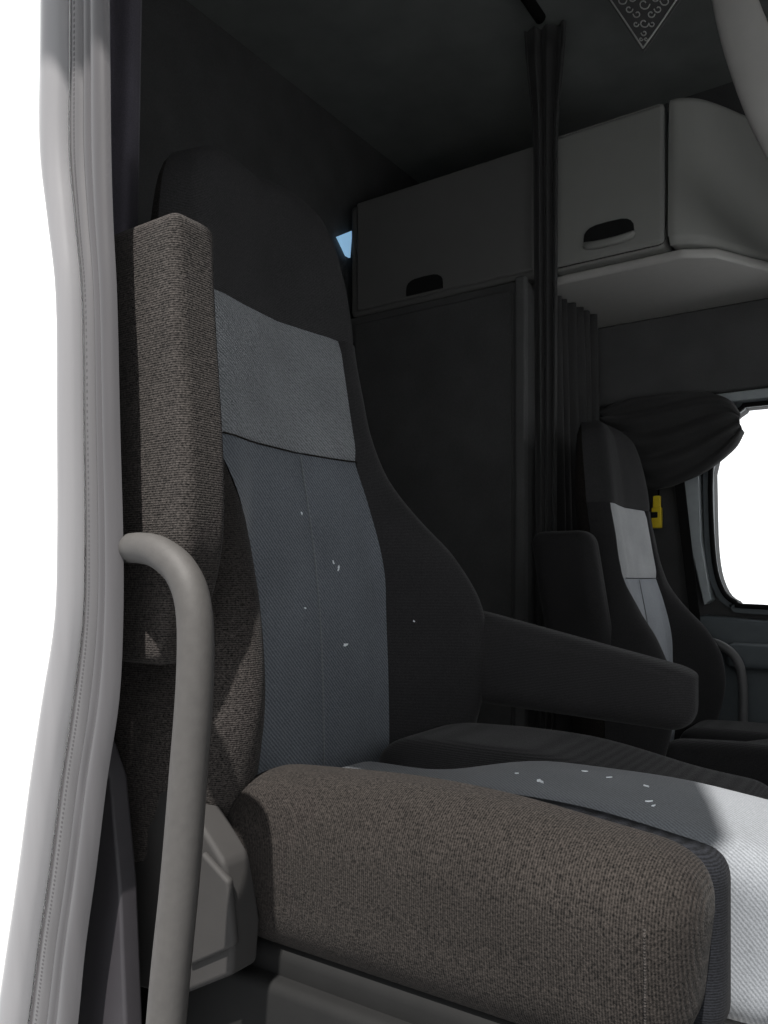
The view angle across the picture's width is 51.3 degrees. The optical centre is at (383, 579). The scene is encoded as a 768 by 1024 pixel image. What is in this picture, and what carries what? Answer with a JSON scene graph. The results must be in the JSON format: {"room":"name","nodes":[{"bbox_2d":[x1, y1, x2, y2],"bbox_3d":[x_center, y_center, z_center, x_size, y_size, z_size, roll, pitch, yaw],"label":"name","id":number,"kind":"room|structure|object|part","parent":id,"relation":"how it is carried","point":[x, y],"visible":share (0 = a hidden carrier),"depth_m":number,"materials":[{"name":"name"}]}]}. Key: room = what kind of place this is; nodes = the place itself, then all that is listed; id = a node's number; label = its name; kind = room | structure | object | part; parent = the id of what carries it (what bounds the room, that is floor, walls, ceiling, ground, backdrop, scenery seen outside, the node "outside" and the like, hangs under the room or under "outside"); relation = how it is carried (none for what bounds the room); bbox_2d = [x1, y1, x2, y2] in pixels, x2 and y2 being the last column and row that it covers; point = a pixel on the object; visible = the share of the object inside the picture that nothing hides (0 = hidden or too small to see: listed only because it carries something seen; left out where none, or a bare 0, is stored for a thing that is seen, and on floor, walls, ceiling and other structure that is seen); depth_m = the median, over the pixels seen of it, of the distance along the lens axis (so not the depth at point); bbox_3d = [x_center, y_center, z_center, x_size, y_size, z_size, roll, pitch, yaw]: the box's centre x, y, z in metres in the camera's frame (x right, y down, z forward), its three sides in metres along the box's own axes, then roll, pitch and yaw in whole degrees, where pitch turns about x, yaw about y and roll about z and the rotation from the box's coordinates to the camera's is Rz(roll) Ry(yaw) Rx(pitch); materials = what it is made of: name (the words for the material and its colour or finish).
{"room":"vehicle interior","nodes":[
{"label":"vehicle interior","id":0,"kind":"room"},
{"bbox_2d":[0,0,85,1023],"bbox_3d":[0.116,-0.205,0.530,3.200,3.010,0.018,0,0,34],"label":"seal","id":1,"kind":"structure","parent":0,"point":[28,443],"depth_m":0.86,"materials":[{"name":"grey rubber"}]},
{"bbox_2d":[0,0,123,1023],"bbox_3d":[-0.368,-0.024,0.832,0.288,1.560,0.016,0,0,34],"label":"door frame","id":2,"kind":"structure","parent":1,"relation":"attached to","point":[56,997],"depth_m":0.79,"materials":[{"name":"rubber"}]},
{"bbox_3d":[-0.394,-0.024,0.849,0.227,1.560,0.014,0,0,34],"label":"bulb","id":3,"kind":"part","parent":2,"relation":"part of","materials":[{"name":"rubber"}]},
{"bbox_2d":[78,740,141,1023],"bbox_3d":[-0.344,0.376,0.875,0.226,0.479,0.023,0,0,34],"label":"trim","id":4,"kind":"structure","parent":1,"relation":"attached to","point":[111,984],"depth_m":0.82,"materials":[{"name":"plastic"}]},
{"bbox_2d":[118,532,214,1023],"bbox_3d":[-0.210,0.208,0.728,0.149,0.506,0.048,0,0,45],"label":"handle","id":5,"kind":"object","parent":1,"relation":"attached to","point":[173,943],"visible":0.98,"depth_m":0.68,"materials":[{"name":"plastic"}]},
{"bbox_2d":[141,987,148,1023],"bbox_3d":[0.778,0.825,1.511,3.100,0.050,2.345,0,0,34],"label":"floor","id":6,"kind":"structure","parent":0,"point":[144,991],"depth_m":1.51,"materials":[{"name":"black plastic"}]},
{"bbox_2d":[114,145,767,1023],"bbox_3d":[0.087,0.083,1.027,0.816,1.435,0.750,0,0,34],"label":"seat","id":7,"kind":"object","parent":6,"relation":"on","point":[375,851],"visible":0.93,"depth_m":0.84,"materials":[{"name":"fabric"}]},
{"bbox_3d":[-0.226,-0.138,0.820,0.132,0.445,0.057,0,0,34],"label":"raised armrest","id":8,"kind":"part","parent":7,"relation":"part of","materials":[{"name":"fabric"}]},
{"bbox_3d":[-0.153,-0.291,1.175,0.054,0.202,0.319,0,0,32],"label":"panel","id":9,"kind":"part","parent":7,"relation":"part of","materials":[{"name":"grey fabric"}]},
{"bbox_3d":[-0.028,0.458,0.782,0.520,0.085,0.035,0,0,34],"label":"rail","id":10,"kind":"part","parent":7,"relation":"part of","materials":[{"name":"black plastic"}]},
{"bbox_3d":[-0.112,0.065,1.161,0.072,0.510,0.351,0,0,31],"label":"panel","id":11,"kind":"part","parent":7,"relation":"part of","materials":[{"name":"fabric"}]},
{"bbox_3d":[0.159,0.315,0.946,0.606,0.181,0.223,0,0,34],"label":"cushion panel","id":12,"kind":"part","parent":7,"relation":"part of","materials":[{"name":"fabric"}]},
{"bbox_3d":[0.300,0.138,1.281,0.384,0.170,0.090,0,0,34],"label":"lowered armrest","id":13,"kind":"part","parent":7,"relation":"part of","materials":[{"name":"fabric"}]},
{"bbox_2d":[351,275,572,732],"bbox_3d":[0.307,-0.068,2.881,0.688,1.735,0.580,0,0,34],"label":"wardrobe","id":14,"kind":"object","parent":6,"relation":"on","point":[447,384],"visible":0.45,"depth_m":2.57,"materials":[{"name":"grey plastic"}]},
{"bbox_3d":[0.150,-0.075,2.654,0.600,1.650,0.012,0,0,34],"label":"door","id":15,"kind":"part","parent":14,"relation":"part of","materials":[{"name":"grey plastic"}]},
{"bbox_2d":[352,147,533,317],"bbox_3d":[0.321,-1.135,2.877,0.715,0.400,0.571,0,0,34],"label":"locker","id":16,"kind":"object","parent":14,"relation":"on","point":[470,229],"visible":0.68,"depth_m":2.62,"materials":[{"name":"grey plastic"}]},
{"bbox_2d":[532,421,767,785],"bbox_3d":[0.934,0.175,2.132,0.849,1.250,0.766,0,0,34],"label":"seat","id":17,"kind":"object","parent":6,"relation":"on","point":[604,580],"visible":0.58,"depth_m":2.12,"materials":[{"name":"fabric"}]},
{"bbox_3d":[0.487,0.087,2.030,0.224,0.425,0.090,0,0,34],"label":"raised armrest","id":18,"kind":"part","parent":17,"relation":"part of","materials":[{"name":"fabric"}]},
{"bbox_3d":[0.697,-0.106,2.256,0.054,0.202,0.350,0,0,32],"label":"panel","id":19,"kind":"part","parent":17,"relation":"part of","materials":[{"name":"grey fabric"}]},
{"bbox_3d":[0.740,0.250,2.244,0.072,0.510,0.386,0,0,31],"label":"panel","id":20,"kind":"part","parent":17,"relation":"part of","materials":[{"name":"fabric"}]},
{"bbox_3d":[1.011,0.499,2.030,0.606,0.181,0.223,0,0,34],"label":"cushion panel","id":21,"kind":"part","parent":17,"relation":"part of","materials":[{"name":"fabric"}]},
{"bbox_2d":[138,0,418,318],"bbox_3d":[-0.528,-0.405,2.392,0.050,2.510,2.345,0,0,34],"label":"wall","id":22,"kind":"structure","parent":0,"point":[201,86],"depth_m":2.48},
{"bbox_2d":[336,231,351,257],"bbox_3d":[-0.144,-1.227,2.893,0.006,0.104,0.090,0,0,34],"label":"window","id":23,"kind":"structure","parent":22,"relation":"in","point":[345,240],"depth_m":2.90,"materials":[{"name":"blue glass"}]},
{"bbox_2d":[187,0,767,183],"bbox_3d":[0.786,-1.685,1.523,3.200,0.050,2.415,0,0,34],"label":"ceiling","id":24,"kind":"structure","parent":0,"point":[438,88],"depth_m":2.58,"materials":[{"name":"grey fabric"}]},
{"bbox_2d":[521,0,545,23],"bbox_3d":[0.018,-1.645,1.689,0.032,0.030,1.580,0,0,34],"label":"track","id":25,"kind":"object","parent":24,"relation":"attached to","point":[532,6],"visible":1,"depth_m":2.30,"materials":[{"name":"black plastic"}]},
{"bbox_2d":[110,0,141,234],"bbox_3d":[-0.460,-0.850,1.159,0.232,1.500,0.053,0,0,-30],"label":"pillar","id":26,"kind":"structure","parent":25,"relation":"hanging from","point":[125,15],"depth_m":1.20,"materials":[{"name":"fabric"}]},
{"bbox_2d":[524,20,565,729],"bbox_3d":[0.474,-0.560,2.346,0.122,2.120,0.034,0,0,21],"label":"curtain","id":27,"kind":"object","parent":25,"relation":"hanging from","point":[544,48],"visible":0.8,"depth_m":2.34,"materials":[{"name":"fabric"}]},
{"bbox_2d":[609,0,680,53],"bbox_3d":[0.698,-1.562,2.158,0.293,0.281,0.009,0,0,34],"label":"pennant","id":28,"kind":"object","parent":24,"relation":"hanging from","point":[643,19],"visible":1,"depth_m":2.16,"materials":[{"name":"fabric"}]},
{"bbox_2d":[711,0,767,159],"bbox_3d":[1.123,-1.272,2.072,0.913,0.950,0.192,0,0,-37],"label":"console","id":29,"kind":"object","parent":24,"relation":"attached to","point":[742,25],"visible":1,"depth_m":1.88,"materials":[{"name":"plastic"}]},
{"bbox_2d":[599,82,767,619],"bbox_3d":[1.448,-0.405,2.504,3.100,2.510,0.050,0,0,34],"label":"wall","id":30,"kind":"structure","parent":0,"point":[668,538],"depth_m":2.75,"materials":[{"name":"grey plastic"}]},
{"bbox_2d":[557,296,599,530],"bbox_3d":[0.635,-0.300,2.608,0.070,1.200,0.285,0,0,42],"label":"curtain","id":31,"kind":"object","parent":30,"relation":"hanging from","point":[577,329],"visible":0.41,"depth_m":2.59,"materials":[{"name":"fabric"}]},
{"bbox_2d":[558,104,674,275],"bbox_3d":[0.789,-1.135,2.551,0.346,0.400,0.588,0,0,34],"label":"locker","id":32,"kind":"object","parent":30,"relation":"attached to","point":[613,173],"visible":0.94,"depth_m":2.31,"materials":[{"name":"plastic"}]},
{"bbox_2d":[650,489,662,527],"bbox_3d":[0.936,-0.404,2.743,0.038,0.453,0.042,0,0,34],"label":"tag","id":33,"kind":"object","parent":30,"relation":"hanging from","point":[656,512],"visible":0.8,"depth_m":2.73,"materials":[{"name":"yellow plastic"}]},
{"bbox_2d":[557,248,767,327],"bbox_3d":[1.117,-0.919,2.371,1.200,0.028,0.520,0,0,34],"label":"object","id":34,"kind":"structure","parent":30,"relation":"attached to","point":[680,281],"depth_m":2.45,"materials":[{"name":"plastic"}]},
{"bbox_2d":[599,391,744,489],"bbox_3d":[0.932,-0.461,2.652,0.490,0.320,0.076,0,0,41],"label":"window curtain","id":35,"kind":"object","parent":30,"relation":"hanging from","point":[678,437],"visible":0.86,"depth_m":2.62,"materials":[{"name":"fabric"}]},
{"bbox_2d":[598,298,767,409],"bbox_3d":[1.728,-0.761,2.248,2.350,0.283,0.060,0,0,34],"label":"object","id":36,"kind":"structure","parent":30,"relation":"attached to","point":[722,349],"depth_m":2.69,"materials":[{"name":"grey plastic"}]},
{"bbox_2d":[685,474,714,604],"bbox_3d":[1.055,-0.212,2.693,0.101,0.588,0.075,0,0,34],"label":"door frame","id":37,"kind":"structure","parent":30,"relation":"attached to","point":[693,487],"depth_m":2.66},
{"bbox_2d":[668,98,767,261],"bbox_3d":[1.075,-1.137,2.370,0.321,0.405,0.568,0,0,34],"label":"locker","id":38,"kind":"object","parent":30,"relation":"attached to","point":[718,167],"visible":0.86,"depth_m":2.23,"materials":[{"name":"plastic"}]},
{"bbox_2d":[700,399,767,723],"bbox_3d":[1.476,0.067,2.322,1.190,1.367,0.210,0,0,34],"label":"door","id":39,"kind":"structure","parent":30,"relation":"in","point":[748,637],"depth_m":2.57,"materials":[{"name":"black plastic"}]},
{"bbox_2d":[675,482,700,621],"bbox_3d":[1.003,-0.136,2.658,0.105,0.670,0.005,0,0,34],"label":"belt","id":40,"kind":"object","parent":39,"relation":"attached to","point":[686,543],"visible":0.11,"depth_m":2.65,"materials":[{"name":"black fabric"}]},
{"bbox_3d":[1.050,0.445,2.554,0.224,0.536,0.121,0,0,34],"label":"grab handle","id":41,"kind":"part","parent":39,"relation":"part of","materials":[{"name":"grey plastic"}]},
{"bbox_2d":[717,388,767,403],"bbox_3d":[1.488,-0.596,2.404,1.020,0.032,0.070,0,0,34],"label":"door frame","id":42,"kind":"structure","parent":30,"relation":"attached to","point":[756,394],"depth_m":2.58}
]}

